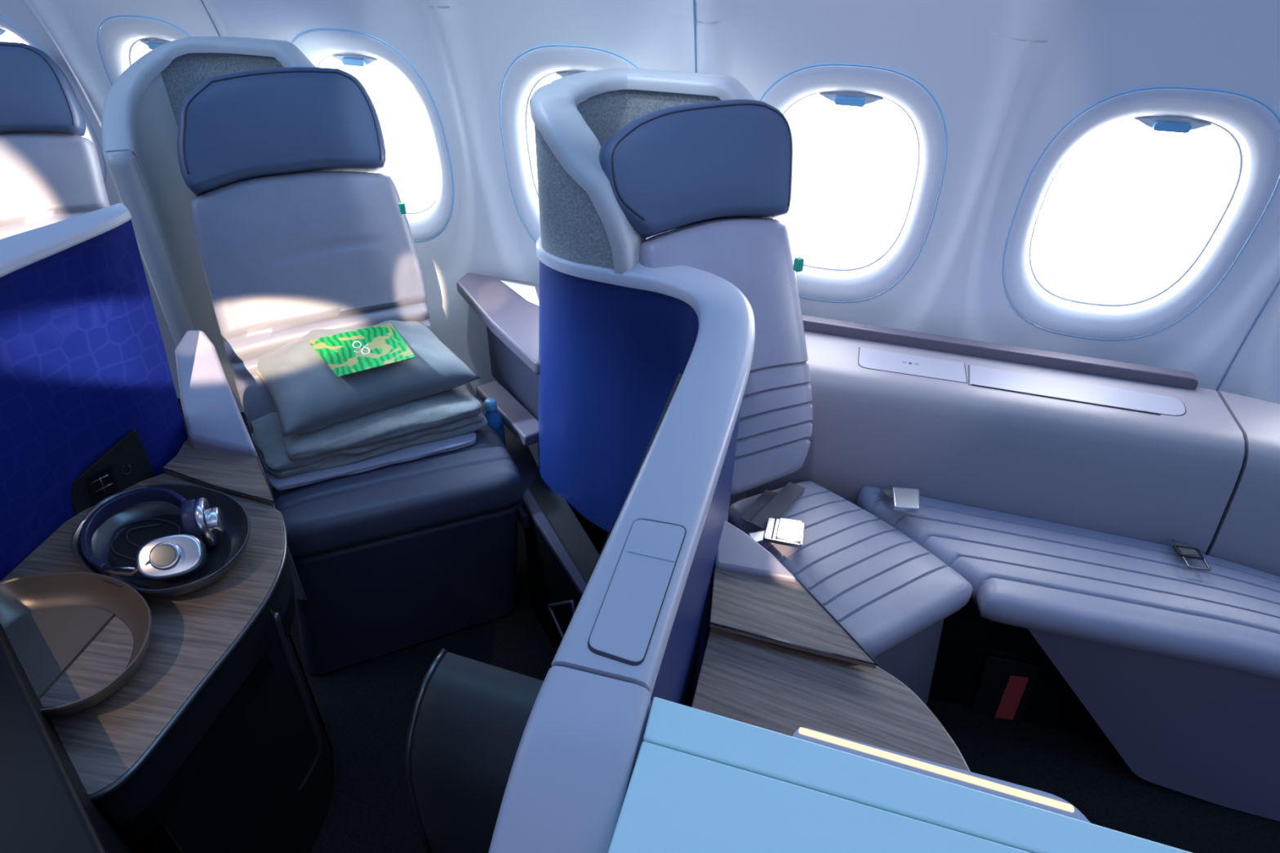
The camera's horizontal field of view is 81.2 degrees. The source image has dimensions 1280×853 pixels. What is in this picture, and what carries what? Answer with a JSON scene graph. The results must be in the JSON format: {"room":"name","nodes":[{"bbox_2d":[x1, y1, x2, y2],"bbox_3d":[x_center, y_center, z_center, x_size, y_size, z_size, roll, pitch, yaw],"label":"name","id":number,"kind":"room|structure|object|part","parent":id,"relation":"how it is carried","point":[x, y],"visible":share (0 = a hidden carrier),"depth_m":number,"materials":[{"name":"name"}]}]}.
{"room":"aircraft cabin","nodes":[
{"label":"aircraft cabin","id":0,"kind":"room"},
{"bbox_2d":[0,0,1279,507],"bbox_3d":[-0.747,-0.529,1.804,5.158,1.793,0.375,11,36,14],"label":"wall","id":1,"kind":"structure","parent":0,"point":[1002,95],"depth_m":1.50,"materials":[{"name":"white plastic"}]},
{"bbox_2d":[0,14,106,183],"bbox_3d":[-1.743,-0.913,2.125,0.416,0.519,0.126,11,36,14],"label":"window","id":2,"kind":"structure","parent":1,"relation":"in","point":[9,31],"depth_m":2.02,"materials":[{"name":"white"}]},
{"bbox_3d":[-1.734,-0.935,2.144,0.316,0.396,0.065,11,36,14],"label":"pane","id":3,"kind":"part","parent":2,"relation":"part of","materials":[{"name":"white"}]},
{"bbox_2d":[97,14,191,85],"bbox_3d":[-1.203,-0.809,1.992,0.416,0.519,0.126,11,36,14],"label":"window","id":4,"kind":"structure","parent":1,"relation":"in","point":[122,39],"depth_m":1.86,"materials":[{"name":"white plastic"}]},
{"bbox_3d":[-1.194,-0.832,2.011,0.316,0.396,0.065,11,36,14],"label":"pane","id":5,"kind":"part","parent":4,"relation":"part of","materials":[{"name":"white"}]},
{"bbox_2d":[200,0,220,36],"bbox_3d":[-1.027,-0.828,1.717,0.004,1.134,0.339,11,36,14],"label":"trim","id":6,"kind":"structure","parent":1,"relation":"attached to","point":[201,0],"depth_m":1.74,"materials":[{"name":"blue"}]},
{"bbox_2d":[291,28,453,241],"bbox_3d":[-0.663,-0.706,1.859,0.416,0.519,0.126,11,36,14],"label":"window","id":7,"kind":"structure","parent":1,"relation":"in","point":[418,162],"depth_m":1.82,"materials":[{"name":"white plastic"}]},
{"bbox_3d":[-0.654,-0.728,1.878,0.316,0.396,0.065,11,36,14],"label":"pane","id":8,"kind":"part","parent":7,"relation":"part of","materials":[{"name":"white"}]},
{"bbox_2d":[456,272,539,528],"bbox_3d":[-0.300,-0.077,1.810,0.490,0.360,0.510,11,36,14],"label":"console","id":9,"kind":"object","parent":1,"relation":"attached to","point":[511,321],"visible":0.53,"depth_m":1.79,"materials":[{"name":"grey plastic"}]},
{"bbox_2d":[483,397,506,446],"bbox_3d":[-0.350,0.009,1.786,0.052,0.171,0.052,11,36,14],"label":"water bottle","id":10,"kind":"object","parent":9,"relation":"on","point":[494,418],"visible":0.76,"depth_m":1.75,"materials":[{"name":"blue plastic"}]},
{"bbox_2d":[456,272,539,374],"bbox_3d":[-0.278,-0.247,1.767,0.490,0.032,0.382,11,36,14],"label":"shelf","id":11,"kind":"object","parent":9,"relation":"attached to","point":[513,319],"depth_m":1.78,"materials":[{"name":"grey plastic"}]},
{"bbox_3d":[-0.311,-0.035,1.792,0.060,0.030,0.263,-21,40,-29],"label":"rail","id":12,"kind":"part","parent":9,"relation":"part of","materials":[{"name":"grey plastic"}]},
{"bbox_3d":[-0.237,-0.134,1.799,0.385,0.188,0.359,11,36,14],"label":"panel","id":13,"kind":"part","parent":9,"relation":"part of","materials":[{"name":"grey plastic"}]},
{"bbox_2d":[500,280,538,306],"bbox_3d":[-0.281,-0.339,1.870,0.054,0.001,0.191,-21,40,-29],"label":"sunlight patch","id":14,"kind":"object","parent":9,"relation":"on","point":[528,293],"visible":0.86,"depth_m":1.87,"materials":[{"name":"white"}]},
{"bbox_2d":[499,44,666,242],"bbox_3d":[-0.123,-0.602,1.727,0.416,0.519,0.126,11,36,14],"label":"window","id":15,"kind":"structure","parent":1,"relation":"in","point":[536,67],"depth_m":1.67,"materials":[{"name":"white plastic"}]},
{"bbox_3d":[-0.114,-0.625,1.746,0.316,0.396,0.065,11,36,14],"label":"pane","id":16,"kind":"part","parent":15,"relation":"part of","materials":[{"name":"white"}]},
{"bbox_2d":[693,0,697,72],"bbox_3d":[0.083,-0.612,1.440,0.004,1.134,0.330,11,36,14],"label":"trim","id":17,"kind":"structure","parent":1,"relation":"attached to","point":[694,1],"depth_m":1.42,"materials":[{"name":"blue"}]},
{"bbox_2d":[759,63,946,302],"bbox_3d":[0.417,-0.498,1.594,0.416,0.519,0.126,11,36,14],"label":"window","id":18,"kind":"structure","parent":1,"relation":"in","point":[870,141],"depth_m":1.58,"materials":[{"name":"white plastic"}]},
{"bbox_3d":[0.426,-0.521,1.613,0.316,0.396,0.065,11,36,14],"label":"pane","id":19,"kind":"part","parent":18,"relation":"part of","materials":[{"name":"white glass"}]},
{"bbox_2d":[1002,86,1279,340],"bbox_3d":[0.957,-0.395,1.461,0.416,0.519,0.126,11,36,14],"label":"window","id":20,"kind":"structure","parent":1,"relation":"in","point":[1134,212],"depth_m":1.47,"materials":[{"name":"white plastic"}]},
{"bbox_3d":[0.966,-0.417,1.480,0.316,0.396,0.065,11,36,14],"label":"pane","id":21,"kind":"part","parent":20,"relation":"part of","materials":[{"name":"white glass"}]},
{"bbox_2d":[1216,279,1279,391],"bbox_3d":[1.183,-0.401,1.170,0.004,1.134,0.330,11,36,14],"label":"trim","id":22,"kind":"structure","parent":1,"relation":"attached to","point":[1278,282],"depth_m":1.50,"materials":[{"name":"blue"}]},
{"bbox_2d":[177,398,1279,852],"bbox_3d":[-0.855,0.781,1.394,6.000,0.001,2.650,11,36,14],"label":"floor","id":23,"kind":"structure","parent":0,"point":[366,708],"depth_m":1.56,"materials":[{"name":"carpet"}]},
{"bbox_2d":[0,41,110,239],"bbox_3d":[-1.677,-0.543,1.937,0.534,0.775,0.398,-17,39,-24],"label":"chair","id":24,"kind":"object","parent":23,"relation":"on","point":[51,173],"visible":0.52,"depth_m":1.92,"materials":[{"name":"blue leather"}]},
{"bbox_3d":[-1.658,-0.439,1.965,0.528,0.571,0.318,-16,38,-23],"label":"backrest","id":25,"kind":"part","parent":24,"relation":"part of","materials":[{"name":"grey leather"}]},
{"bbox_2d":[0,622,157,852],"bbox_3d":[-0.869,0.545,1.119,0.911,0.700,0.100,28,43,33],"label":"wall","id":26,"kind":"structure","parent":23,"relation":"on","point":[46,806],"depth_m":0.78,"materials":[{"name":"black plastic"}]},
{"bbox_2d":[2,438,334,852],"bbox_3d":[-0.750,0.469,1.293,0.484,0.631,0.593,11,36,14],"label":"side table","id":27,"kind":"object","parent":23,"relation":"on","point":[219,741],"visible":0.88,"depth_m":1.09,"materials":[{"name":"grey wood"}]},
{"bbox_2d":[0,572,151,717],"bbox_3d":[-0.769,0.286,0.975,0.293,0.045,0.210,11,36,14],"label":"oval tray","id":28,"kind":"object","parent":27,"relation":"on","point":[77,638],"visible":0.84,"depth_m":1.01,"materials":[{"name":"brown metal"}]},
{"bbox_2d":[0,203,187,581],"bbox_3d":[-0.890,0.001,1.070,0.153,0.483,0.566,11,36,14],"label":"divider","id":29,"kind":"object","parent":27,"relation":"on","point":[90,410],"visible":0.87,"depth_m":1.14,"materials":[{"name":"blue fabric"}]},
{"bbox_3d":[-0.826,-0.248,1.024,0.101,0.018,0.326,11,36,14],"label":"rail","id":30,"kind":"part","parent":29,"relation":"part of","materials":[{"name":"grey plastic"}]},
{"bbox_2d":[85,466,118,506],"bbox_3d":[-0.893,0.099,1.240,0.006,0.057,0.047,22,40,27],"label":"power socket","id":31,"kind":"object","parent":29,"relation":"attached to","point":[101,482],"depth_m":1.24,"materials":[{"name":"grey plastic"}]},
{"bbox_2d":[71,429,155,514],"bbox_3d":[-0.887,0.089,1.249,0.049,0.136,0.129,11,36,14],"label":"outlet plate","id":32,"kind":"object","parent":29,"relation":"attached to","point":[113,461],"depth_m":1.24,"materials":[{"name":"black plastic"}]},
{"bbox_2d":[71,484,250,597],"bbox_3d":[-0.725,0.175,1.141,0.292,0.041,0.211,11,36,14],"label":"bowl","id":33,"kind":"object","parent":27,"relation":"on","point":[232,544],"visible":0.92,"depth_m":1.16,"materials":[{"name":"grey plastic"}]},
{"bbox_2d":[80,487,224,580],"bbox_3d":[-0.743,0.157,1.125,0.232,0.078,0.157,11,36,14],"label":"headphones","id":34,"kind":"object","parent":33,"relation":"in","point":[171,557],"visible":0.99,"depth_m":1.11,"materials":[{"name":"silver leather"}]},
{"bbox_3d":[-0.745,0.204,1.069,0.057,0.018,0.004,8,35,10],"label":"yoke arm","id":35,"kind":"part","parent":34,"relation":"part of","materials":[{"name":"silver metal"}]},
{"bbox_3d":[-0.732,0.200,1.071,0.080,0.032,0.032,11,36,14],"label":"yoke arm","id":36,"kind":"part","parent":34,"relation":"part of","materials":[{"name":"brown metal"}]},
{"bbox_2d":[135,533,204,579],"bbox_3d":[-0.680,0.189,1.081,0.084,0.051,0.054,-13,37,-19],"label":"ear cup","id":37,"kind":"object","parent":34,"relation":"on","point":[171,557],"depth_m":1.07,"materials":[{"name":"silver metal"}]},
{"bbox_2d":[152,537,206,580],"bbox_3d":[-0.684,0.192,1.094,0.084,0.051,0.054,-13,37,-19],"label":"cushion","id":38,"kind":"object","parent":34,"relation":"on","point":[173,557],"depth_m":1.07,"materials":[{"name":"blue leather"}]},
{"bbox_2d":[180,499,207,547],"bbox_3d":[-0.677,0.150,1.137,0.020,0.078,0.057,-12,37,-18],"label":"cushion","id":39,"kind":"object","parent":34,"relation":"on","point":[193,513],"depth_m":1.11,"materials":[{"name":"blue leather"}]},
{"bbox_2d":[193,497,224,547],"bbox_3d":[-0.661,0.147,1.143,0.050,0.078,0.053,11,36,14],"label":"ear cup","id":40,"kind":"object","parent":34,"relation":"on","point":[208,522],"depth_m":1.13,"materials":[{"name":"silver metal"}]},
{"bbox_3d":[-0.623,0.478,1.166,0.202,0.399,0.020,-29,44,-36],"label":"cabinet door","id":41,"kind":"part","parent":27,"relation":"part of","materials":[{"name":"black plastic"}]},
{"bbox_3d":[-0.566,0.456,1.202,0.071,0.404,0.009,-29,44,-36],"label":"door frame","id":42,"kind":"part","parent":27,"relation":"part of","materials":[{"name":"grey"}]},
{"bbox_2d":[177,66,522,675],"bbox_3d":[-0.639,-0.125,1.689,0.536,1.163,0.712,-15,38,-22],"label":"chair","id":43,"kind":"object","parent":23,"relation":"on","point":[298,232],"visible":0.71,"depth_m":1.61,"materials":[{"name":"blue leather"}]},
{"bbox_2d":[101,36,315,408],"bbox_3d":[-0.972,-0.458,1.866,0.467,0.897,0.274,-20,40,-28],"label":"shell","id":44,"kind":"object","parent":43,"relation":"attached to","point":[140,123],"visible":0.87,"depth_m":1.67,"materials":[{"name":"grey plastic"}]},
{"bbox_3d":[-1.084,-0.270,1.743,0.051,0.723,0.052,11,36,14],"label":"edge trim","id":45,"kind":"part","parent":44,"relation":"part of","materials":[{"name":"grey plastic"}]},
{"bbox_3d":[-1.087,-0.388,1.806,0.041,0.845,0.226,-2,35,-4],"label":"panel","id":46,"kind":"part","parent":44,"relation":"part of","materials":[{"name":"grey plastic"}]},
{"bbox_2d":[174,330,306,600],"bbox_3d":[-0.824,0.096,1.512,0.093,0.494,0.343,-20,40,-28],"label":"armrest","id":47,"kind":"object","parent":43,"relation":"attached to","point":[214,420],"visible":0.57,"depth_m":1.39,"materials":[{"name":"grey plastic"}]},
{"bbox_3d":[-0.714,-0.275,1.707,0.450,0.545,0.320,-15,38,-23],"label":"backrest","id":48,"kind":"part","parent":43,"relation":"part of","materials":[{"name":"grey leather"}]},
{"bbox_2d":[251,431,476,490],"bbox_3d":[-0.616,0.016,1.667,0.456,0.020,0.262,-14,37,-21],"label":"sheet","id":49,"kind":"object","parent":43,"relation":"on","point":[420,451],"visible":0.3,"depth_m":1.58,"materials":[{"name":"grey fabric"}]},
{"bbox_2d":[250,411,487,477],"bbox_3d":[-0.610,-0.024,1.676,0.493,0.050,0.284,-13,37,-19],"label":"folded blanket","id":50,"kind":"object","parent":49,"relation":"on","point":[268,436],"visible":0.37,"depth_m":1.58,"materials":[{"name":"grey fabric"}]},
{"bbox_2d":[284,384,481,459],"bbox_3d":[-0.579,-0.051,1.654,0.407,0.039,0.255,-16,38,-23],"label":"folded blanket","id":51,"kind":"object","parent":50,"relation":"on","point":[446,406],"visible":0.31,"depth_m":1.58,"materials":[{"name":"grey fabric"}]},
{"bbox_2d":[256,320,479,436],"bbox_3d":[-0.621,-0.140,1.646,0.415,0.124,0.335,-23,41,-31],"label":"pillow","id":52,"kind":"object","parent":51,"relation":"on","point":[307,396],"visible":0.7,"depth_m":1.57,"materials":[{"name":"grey fabric"}]},
{"bbox_2d":[308,322,416,377],"bbox_3d":[-0.596,-0.166,1.595,0.180,0.010,0.172,-19,39,-27],"label":"card","id":53,"kind":"object","parent":52,"relation":"on","point":[352,352],"visible":1,"depth_m":1.59,"materials":[{"name":"green paper"}]},
{"bbox_2d":[271,382,522,557],"bbox_3d":[-0.582,0.059,1.723,0.494,0.111,0.522,-15,38,-22],"label":"seat cushion","id":54,"kind":"object","parent":43,"relation":"on","point":[479,482],"depth_m":1.55,"materials":[{"name":"leather"}]},
{"bbox_3d":[-0.613,0.253,1.851,0.545,0.358,0.488,-12,37,-19],"label":"seat","id":55,"kind":"part","parent":43,"relation":"part of","materials":[{"name":"blue"}]},
{"bbox_2d":[404,648,543,852],"bbox_3d":[-0.261,0.610,1.304,0.232,0.406,0.161,11,36,14],"label":"panel","id":56,"kind":"object","parent":23,"relation":"on","point":[469,717],"visible":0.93,"depth_m":1.22,"materials":[{"name":"grey plastic"}]},
{"bbox_3d":[-0.365,0.590,1.329,0.012,0.406,0.161,11,36,14],"label":"edge trim","id":57,"kind":"part","parent":56,"relation":"part of","materials":[{"name":"grey"}]},
{"bbox_2d":[521,472,599,652],"bbox_3d":[-0.179,0.354,1.670,0.121,0.413,0.508,-15,38,-22],"label":"console","id":58,"kind":"object","parent":23,"relation":"on","point":[562,557],"visible":0.46,"depth_m":1.63,"materials":[{"name":"black plastic"}]},
{"bbox_3d":[-0.152,0.358,1.454,0.006,0.172,0.162,-15,38,-22],"label":"pocket frame","id":59,"kind":"part","parent":58,"relation":"part of","materials":[{"name":"grey"}]},
{"bbox_2d":[488,236,755,852],"bbox_3d":[-0.008,0.328,1.263,0.399,0.925,1.549,-1,35,-3],"label":"divider","id":60,"kind":"object","parent":23,"relation":"on","point":[644,371],"visible":0.78,"depth_m":0.93,"materials":[{"name":"blue plastic"}]},
{"bbox_3d":[-0.073,0.348,0.533,0.092,0.126,0.323,9,35,10],"label":"rail","id":61,"kind":"part","parent":60,"relation":"part of","materials":[{"name":"grey"}]},
{"bbox_3d":[0.007,0.536,1.380,0.318,0.450,1.250,-1,35,-4],"label":"kick panel","id":62,"kind":"part","parent":60,"relation":"part of","materials":[{"name":"black plastic"}]},
{"bbox_3d":[-0.059,0.545,1.004,0.030,0.860,0.281,9,35,11],"label":"door track post","id":63,"kind":"part","parent":60,"relation":"part of","materials":[{"name":"black plastic"}]},
{"bbox_3d":[-0.002,0.149,0.711,0.055,0.002,0.177,10,36,12],"label":"rail lid","id":64,"kind":"part","parent":60,"relation":"part of","materials":[{"name":"grey plastic"}]},
{"bbox_3d":[-0.114,0.192,1.245,0.539,0.645,1.350,11,36,14],"label":"blue panel","id":65,"kind":"part","parent":60,"relation":"part of","materials":[{"name":"blue fabric"}]},
{"bbox_3d":[0.023,-0.130,1.141,0.350,0.026,1.232,-3,35,-7],"label":"rail","id":66,"kind":"part","parent":60,"relation":"part of","materials":[{"name":"grey"}]},
{"bbox_2d":[706,520,795,644],"bbox_3d":[0.177,0.327,1.266,0.142,0.330,0.107,11,36,14],"label":"pad","id":67,"kind":"object","parent":60,"relation":"attached to","point":[737,552],"visible":0.32,"depth_m":1.16,"materials":[{"name":"grey plastic"}]},
{"bbox_2d":[599,98,973,704],"bbox_3d":[0.281,0.044,1.470,0.407,1.167,0.785,-23,42,-31],"label":"chair","id":68,"kind":"object","parent":23,"relation":"on","point":[722,169],"visible":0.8,"depth_m":1.38,"materials":[{"name":"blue leather"}]},
{"bbox_2d":[528,67,755,274],"bbox_3d":[0.018,-0.479,1.403,0.400,0.294,0.373,11,36,14],"label":"shell","id":69,"kind":"object","parent":68,"relation":"attached to","point":[582,220],"visible":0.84,"depth_m":1.33,"materials":[{"name":"grey plastic"}]},
{"bbox_3d":[0.179,-0.136,1.462,0.326,0.483,0.307,-15,38,-22],"label":"backrest","id":70,"kind":"part","parent":68,"relation":"part of","materials":[{"name":"grey leather"}]},
{"bbox_2d":[740,482,805,548],"bbox_3d":[0.268,0.163,1.470,0.125,0.036,0.229,11,36,14],"label":"belt","id":71,"kind":"object","parent":68,"relation":"on","point":[764,513],"visible":0.98,"depth_m":1.44,"materials":[{"name":"grey fabric"}]},
{"bbox_3d":[0.280,0.194,1.399,0.046,0.006,0.060,9,35,11],"label":"lift lever","id":72,"kind":"part","parent":71,"relation":"part of","materials":[{"name":"silver metal"}]},
{"bbox_2d":[728,480,973,659],"bbox_3d":[0.379,0.247,1.445,0.305,0.075,0.422,-18,39,-26],"label":"seat cushion","id":73,"kind":"object","parent":68,"relation":"on","point":[885,588],"depth_m":1.36,"materials":[{"name":"grey leather"}]},
{"bbox_3d":[0.412,0.423,1.598,0.358,0.402,0.373,-20,40,-27],"label":"seat","id":74,"kind":"part","parent":68,"relation":"part of","materials":[{"name":"grey leather"}]},
{"bbox_2d":[691,567,970,772],"bbox_3d":[0.227,0.614,1.123,0.371,0.621,0.435,11,36,14],"label":"side table","id":75,"kind":"object","parent":23,"relation":"on","point":[775,659],"visible":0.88,"depth_m":1.01,"materials":[{"name":"grey wood"}]},
{"bbox_2d":[608,697,1191,852],"bbox_3d":[0.479,0.789,0.622,1.100,0.912,0.356,11,36,14],"label":"console","id":76,"kind":"object","parent":23,"relation":"on","point":[701,781],"visible":1,"depth_m":0.55,"materials":[{"name":"teal plastic"}]},
{"bbox_3d":[0.481,0.439,0.353,1.097,0.030,0.310,11,36,14],"label":"panel","id":77,"kind":"part","parent":76,"relation":"part of","materials":[{"name":"teal plastic"}]},
{"bbox_2d":[746,330,1244,554],"bbox_3d":[0.709,0.178,1.715,0.895,0.645,0.265,11,36,14],"label":"console","id":78,"kind":"object","parent":23,"relation":"on","point":[1157,464],"visible":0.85,"depth_m":1.51,"materials":[{"name":"grey plastic"}]},
{"bbox_3d":[0.579,-0.131,1.594,0.220,0.001,0.090,11,36,14],"label":"control lid","id":79,"kind":"part","parent":78,"relation":"part of","materials":[{"name":"grey plastic"}]},
{"bbox_2d":[801,315,1198,390],"bbox_3d":[0.740,-0.167,1.636,0.845,0.033,0.030,11,36,14],"label":"window ledge","id":80,"kind":"object","parent":78,"relation":"on","point":[1032,357],"visible":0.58,"depth_m":1.61,"materials":[{"name":"grey plastic"}]},
{"bbox_3d":[0.882,-0.072,1.518,0.404,0.001,0.087,11,36,14],"label":"stowage lid","id":81,"kind":"part","parent":78,"relation":"part of","materials":[{"name":"grey plastic"}]},
{"bbox_2d":[928,597,1111,744],"bbox_3d":[0.926,0.534,1.544,0.660,0.379,0.039,11,36,14],"label":"footwell","id":82,"kind":"object","parent":23,"relation":"on","point":[996,669],"visible":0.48,"depth_m":1.58,"materials":[{"name":"black plastic"}]},
{"bbox_3d":[0.784,0.578,1.610,0.122,0.225,0.006,11,36,14],"label":"vest door","id":83,"kind":"part","parent":82,"relation":"part of","materials":[{"name":"black plastic"}]},
{"bbox_2d":[856,485,1279,821],"bbox_3d":[0.981,0.478,1.480,1.163,0.458,0.295,11,36,14],"label":"couch","id":84,"kind":"object","parent":23,"relation":"on","point":[1177,665],"visible":0.88,"depth_m":1.38,"materials":[{"name":"grey leather"}]},
{"bbox_2d":[879,487,919,512],"bbox_3d":[0.529,0.144,1.505,0.065,0.036,0.103,2,35,2],"label":"belt","id":85,"kind":"object","parent":84,"relation":"on","point":[904,500],"visible":1,"depth_m":1.48,"materials":[{"name":"silver metal"}]},
{"bbox_2d":[856,485,1279,680],"bbox_3d":[0.984,0.322,1.371,1.159,0.078,0.292,11,36,14],"label":"cushion","id":86,"kind":"object","parent":84,"relation":"on","point":[1029,573],"depth_m":1.35,"materials":[{"name":"grey leather"}]},
{"bbox_2d":[1171,538,1211,571],"bbox_3d":[1.026,0.238,1.403,0.048,0.019,0.095,7,35,8],"label":"clip","id":87,"kind":"object","parent":84,"relation":"on","point":[1186,550],"visible":1,"depth_m":1.39,"materials":[{"name":"grey metal"}]},
{"bbox_3d":[1.024,0.235,1.395,0.048,0.004,0.032,11,36,14],"label":"clip frame","id":88,"kind":"part","parent":87,"relation":"part of","materials":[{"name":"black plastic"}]},
{"bbox_3d":[1.024,0.251,1.374,0.043,0.004,0.038,11,36,14],"label":"clip frame","id":89,"kind":"part","parent":87,"relation":"part of","materials":[{"name":"grey metal"}]},
{"bbox_2d":[1204,391,1279,577],"bbox_3d":[1.400,0.399,1.419,0.290,0.642,0.825,-27,44,-34],"label":"console","id":90,"kind":"object","parent":23,"relation":"on","point":[1247,532],"visible":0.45,"depth_m":1.41,"materials":[{"name":"grey plastic"}]}
]}

